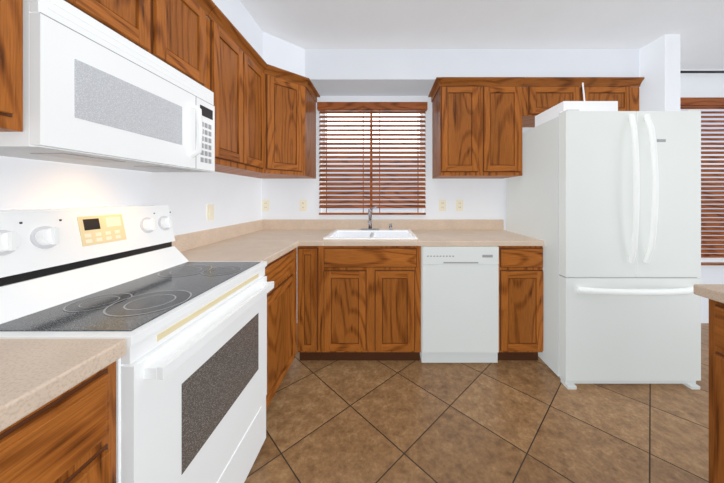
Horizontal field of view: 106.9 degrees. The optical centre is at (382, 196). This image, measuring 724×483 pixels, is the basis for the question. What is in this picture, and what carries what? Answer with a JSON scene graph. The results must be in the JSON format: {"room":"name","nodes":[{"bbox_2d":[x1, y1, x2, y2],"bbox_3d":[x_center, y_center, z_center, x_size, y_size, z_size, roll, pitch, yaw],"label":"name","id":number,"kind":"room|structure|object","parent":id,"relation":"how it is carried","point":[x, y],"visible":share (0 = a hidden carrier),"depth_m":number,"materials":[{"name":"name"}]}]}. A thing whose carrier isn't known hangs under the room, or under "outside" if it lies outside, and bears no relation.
{"room":"kitchen","nodes":[
{"label":"kitchen","id":0,"kind":"room"},
{"bbox_2d":[0,156,261,235],"bbox_3d":[-1.325,-0.005,0.155,0.150,2.610,5.510,0,0,0],"label":"wall","id":1,"kind":"structure","parent":0,"point":[24,183],"depth_m":1.35,"materials":[{"name":"paint"}]},
{"bbox_2d":[0,0,22,131],"bbox_3d":[-1.076,-0.606,0.204,0.344,0.868,1.008,0,0,0],"label":"upper cabinet","id":2,"kind":"object","parent":1,"relation":"attached to","point":[11,11],"visible":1,"depth_m":0.67,"materials":[{"name":"brown wood"}]},
{"bbox_2d":[64,0,214,87],"bbox_3d":[-1.076,-0.804,1.079,0.344,0.471,0.734,0,0,0],"label":"upper cabinet","id":3,"kind":"object","parent":1,"relation":"attached to","point":[174,32],"visible":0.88,"depth_m":1.15,"materials":[{"name":"brown wood"}]},
{"bbox_2d":[0,0,214,171],"bbox_3d":[-1.053,-0.348,1.081,0.390,0.434,0.738,0,0,0],"label":"microwave","id":4,"kind":"object","parent":3,"relation":"attached to","point":[92,96],"visible":1,"depth_m":0.88,"materials":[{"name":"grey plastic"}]},
{"bbox_2d":[207,204,213,220],"bbox_3d":[-1.244,0.110,1.935,0.009,0.116,0.072,0,0,0],"label":"outlet","id":5,"kind":"object","parent":1,"relation":"attached to","point":[210,207],"visible":1,"depth_m":1.93,"materials":[{"name":"beige plastic"}]},
{"bbox_2d":[207,5,266,172],"bbox_3d":[-1.076,-0.615,1.782,0.344,0.851,0.664,0,0,0],"label":"upper cabinet","id":6,"kind":"object","parent":1,"relation":"attached to","point":[235,75],"visible":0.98,"depth_m":1.70,"materials":[{"name":"brown wood"}]},
{"bbox_2d":[228,64,319,178],"bbox_3d":[-0.947,-0.615,2.428,0.602,0.851,0.660,0,0,0],"label":"upper cabinet","id":7,"kind":"object","parent":1,"relation":"attached to","point":[290,107],"visible":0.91,"depth_m":2.26,"materials":[{"name":"brown wood"}]},
{"bbox_2d":[207,0,638,95],"bbox_3d":[0.510,-1.174,0.104,3.516,0.268,5.308,0,0,0],"label":"soffit bulkhead","id":8,"kind":"object","parent":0,"point":[333,72],"visible":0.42,"depth_m":2.37,"materials":[{"name":"paint"}]},
{"bbox_2d":[244,323,708,482],"bbox_3d":[1.325,1.350,0.230,5.750,0.100,5.660,0,0,0],"label":"floor","id":9,"kind":"structure","parent":0,"point":[328,421],"depth_m":1.51,"materials":[{"name":"tile"}]},
{"bbox_2d":[0,361,115,482],"bbox_3d":[-0.930,0.838,-0.132,0.636,0.924,1.536,0,0,0],"label":"base cabinet","id":10,"kind":"object","parent":9,"relation":"on","point":[70,438],"visible":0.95,"depth_m":0.53,"materials":[{"name":"brown wood"}]},
{"bbox_2d":[0,339,125,431],"bbox_3d":[-0.927,0.302,-0.132,0.641,0.145,1.537,0,0,0],"label":"countertop","id":11,"kind":"structure","parent":10,"relation":"on","point":[33,372],"depth_m":0.54,"materials":[{"name":"laminate"}]},
{"bbox_2d":[0,205,273,482],"bbox_3d":[-0.899,0.671,1.014,0.698,1.258,0.751,0,0,0],"label":"stove","id":12,"kind":"object","parent":9,"relation":"on","point":[191,377],"visible":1,"depth_m":0.88,"materials":[{"name":"metal"}]},
{"bbox_2d":[264,247,296,409],"bbox_3d":[-0.947,0.838,1.728,0.603,0.924,0.679,0,0,0],"label":"base cabinet","id":13,"kind":"object","parent":9,"relation":"on","point":[282,299],"visible":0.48,"depth_m":1.71,"materials":[{"name":"brown wood"}]},
{"bbox_2d":[297,246,320,359],"bbox_3d":[-0.580,0.838,2.404,0.166,0.924,0.708,0,0,0],"label":"base cabinet","id":14,"kind":"object","parent":9,"relation":"on","point":[307,256],"visible":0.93,"depth_m":2.05,"materials":[{"name":"brown wood"}]},
{"bbox_2d":[319,246,420,359],"bbox_3d":[-0.101,0.838,2.404,0.788,0.924,0.708,0,0,0],"label":"base cabinet","id":15,"kind":"object","parent":9,"relation":"on","point":[370,296],"visible":1,"depth_m":2.06,"materials":[{"name":"brown wood"}]},
{"bbox_2d":[172,219,544,263],"bbox_3d":[-0.006,0.302,2.073,2.484,0.145,1.370,0,0,0],"label":"countertop","id":16,"kind":"structure","parent":15,"relation":"on","point":[267,240],"depth_m":2.11,"materials":[{"name":"laminate"}]},
{"bbox_2d":[323,229,417,239],"bbox_3d":[-0.098,0.412,2.385,0.740,0.182,0.560,0,0,0],"label":"sink basin","id":17,"kind":"object","parent":16,"relation":"in","point":[338,234],"visible":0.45,"depth_m":2.58,"materials":[{"name":"ceramic"}]},
{"bbox_2d":[361,206,391,229],"bbox_3d":[-0.062,0.204,2.533,0.306,0.232,0.231,0,0,0],"label":"faucet","id":18,"kind":"object","parent":16,"relation":"on","point":[369,210],"visible":1,"depth_m":2.60,"materials":[{"name":"silver metal"}]},
{"bbox_2d":[420,246,498,362],"bbox_3d":[0.593,0.840,2.344,0.586,0.920,0.612,0,0,0],"label":"dishwasher","id":19,"kind":"object","parent":9,"relation":"on","point":[460,284],"visible":0.99,"depth_m":2.04,"materials":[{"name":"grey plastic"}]},
{"bbox_2d":[498,246,542,359],"bbox_3d":[1.063,0.838,2.404,0.343,0.924,0.708,0,0,0],"label":"base cabinet","id":20,"kind":"object","parent":9,"relation":"on","point":[520,267],"visible":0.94,"depth_m":2.06,"materials":[{"name":"brown wood"}]},
{"bbox_2d":[506,109,700,388],"bbox_3d":[1.696,0.353,2.213,0.915,1.894,0.974,0,0,0],"label":"refrigerator","id":21,"kind":"object","parent":9,"relation":"on","point":[613,198],"visible":0.94,"depth_m":1.81,"materials":[{"name":"white metal"}]},
{"bbox_2d":[535,83,617,126],"bbox_3d":[1.486,-0.737,2.115,0.440,0.330,0.400,0,0,0],"label":"box","id":22,"kind":"object","parent":21,"relation":"on","point":[553,112],"visible":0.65,"depth_m":1.95,"materials":[{"name":"white cardboard"}]},
{"bbox_2d":[709,299,723,482],"bbox_3d":[1.500,0.838,0.205,0.600,0.924,1.600,0,0,0],"label":"base cabinet","id":23,"kind":"object","parent":9,"relation":"on","point":[716,309],"visible":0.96,"depth_m":0.97,"materials":[{"name":"brown wood"}]},
{"bbox_2d":[693,284,723,302],"bbox_3d":[1.525,0.355,0.217,0.660,0.040,1.635,0,0,0],"label":"countertop","id":24,"kind":"structure","parent":23,"relation":"on","point":[715,292],"depth_m":0.99,"materials":[{"name":"laminate"}]},
{"bbox_2d":[240,0,723,69],"bbox_3d":[1.325,-1.360,0.230,5.750,0.100,5.660,0,0,0],"label":"ceiling","id":25,"kind":"structure","parent":0,"point":[306,24],"depth_m":2.04,"materials":[{"name":"paint"}]},
{"bbox_2d":[262,70,723,322],"bbox_3d":[1.475,-0.005,2.835,5.450,2.610,0.150,0,0,0],"label":"wall","id":26,"kind":"structure","parent":0,"point":[482,198],"depth_m":2.76,"materials":[{"name":"paint"}]},
{"bbox_2d":[262,200,268,210],"bbox_3d":[-1.205,0.085,2.753,0.072,0.116,0.010,0,0,0],"label":"outlet","id":27,"kind":"object","parent":26,"relation":"attached to","point":[265,203],"visible":1,"depth_m":2.75,"materials":[{"name":"plastic"}]},
{"bbox_2d":[300,200,306,210],"bbox_3d":[-0.820,0.085,2.753,0.072,0.116,0.010,0,0,0],"label":"outlet","id":28,"kind":"object","parent":26,"relation":"attached to","point":[303,203],"visible":1,"depth_m":2.75,"materials":[{"name":"plastic"}]},
{"bbox_2d":[322,114,423,212],"bbox_3d":[-0.107,-0.380,2.835,1.071,1.106,0.050,0,0,0],"label":"kitchen window","id":29,"kind":"structure","parent":26,"relation":"in","point":[421,210],"depth_m":2.81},
{"bbox_2d":[317,102,427,214],"bbox_3d":[-0.107,-0.388,2.724,1.109,1.135,0.063,0,0,0],"label":"blinds","id":30,"kind":"object","parent":29,"relation":"attached to","point":[326,108],"visible":0.98,"depth_m":2.72,"materials":[{"name":"brown wood"}]},
{"bbox_2d":[439,200,445,210],"bbox_3d":[0.611,0.085,2.753,0.072,0.116,0.010,0,0,0],"label":"outlet","id":31,"kind":"object","parent":26,"relation":"attached to","point":[442,203],"visible":1,"depth_m":2.75,"materials":[{"name":"plastic"}]},
{"bbox_2d":[456,200,462,210],"bbox_3d":[0.787,0.085,2.753,0.072,0.116,0.010,0,0,0],"label":"outlet","id":32,"kind":"object","parent":26,"relation":"attached to","point":[459,203],"visible":1,"depth_m":2.75,"materials":[{"name":"plastic"}]},
{"bbox_2d":[428,77,524,178],"bbox_3d":[0.849,-0.615,2.541,0.769,0.851,0.434,0,0,0],"label":"upper cabinet","id":33,"kind":"object","parent":26,"relation":"attached to","point":[477,121],"visible":1,"depth_m":2.36,"materials":[{"name":"brown wood"}]},
{"bbox_2d":[522,77,643,126],"bbox_3d":[1.752,-0.878,2.541,1.033,0.324,0.434,0,0,0],"label":"upper cabinet","id":34,"kind":"object","parent":26,"relation":"attached to","point":[539,94],"visible":0.66,"depth_m":2.35,"materials":[{"name":"brown wood"}]},
{"bbox_2d":[680,109,723,261],"bbox_3d":[3.200,-0.145,2.835,1.396,1.646,0.050,0,0,0],"label":"window","id":35,"kind":"structure","parent":26,"relation":"in","point":[702,259],"depth_m":2.81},
{"bbox_2d":[680,97,723,264],"bbox_3d":[3.200,-0.155,2.724,1.464,1.690,0.063,0,0,0],"label":"blinds","id":36,"kind":"object","parent":35,"relation":"attached to","point":[685,102],"visible":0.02,"depth_m":2.72,"materials":[{"name":"brown wood"}]},
{"bbox_2d":[680,71,723,72],"bbox_3d":[3.200,-1.260,2.700,1.640,0.024,0.024,0,0,0],"label":"curtain rod","id":37,"kind":"object","parent":26,"relation":"attached to","point":[680,71],"visible":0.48,"depth_m":2.69,"materials":[{"name":"plastic"}]},
{"bbox_2d":[639,34,679,110],"bbox_3d":[2.333,-0.005,2.458,0.126,2.610,0.602,0,0,0],"label":"wall","id":38,"kind":"structure","parent":0,"point":[659,60],"depth_m":2.19,"materials":[{"name":"paint"}]},
{"label":"outside","id":39,"kind":"structure","parent":0,"visible":0},
{"bbox_2d":[680,110,723,253],"bbox_3d":[3.200,-0.095,3.170,2.000,2.350,0.020,0,0,0],"label":"sky","id":40,"kind":"structure","parent":39,"point":[680,110],"depth_m":3.16,"materials":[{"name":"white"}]},
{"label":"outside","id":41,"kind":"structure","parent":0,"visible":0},
{"bbox_2d":[327,114,419,209],"bbox_3d":[-0.107,-0.330,3.170,1.675,1.810,0.020,0,0,0],"label":"sky","id":42,"kind":"structure","parent":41,"point":[327,114],"depth_m":3.16,"materials":[{"name":"white"}]}
]}

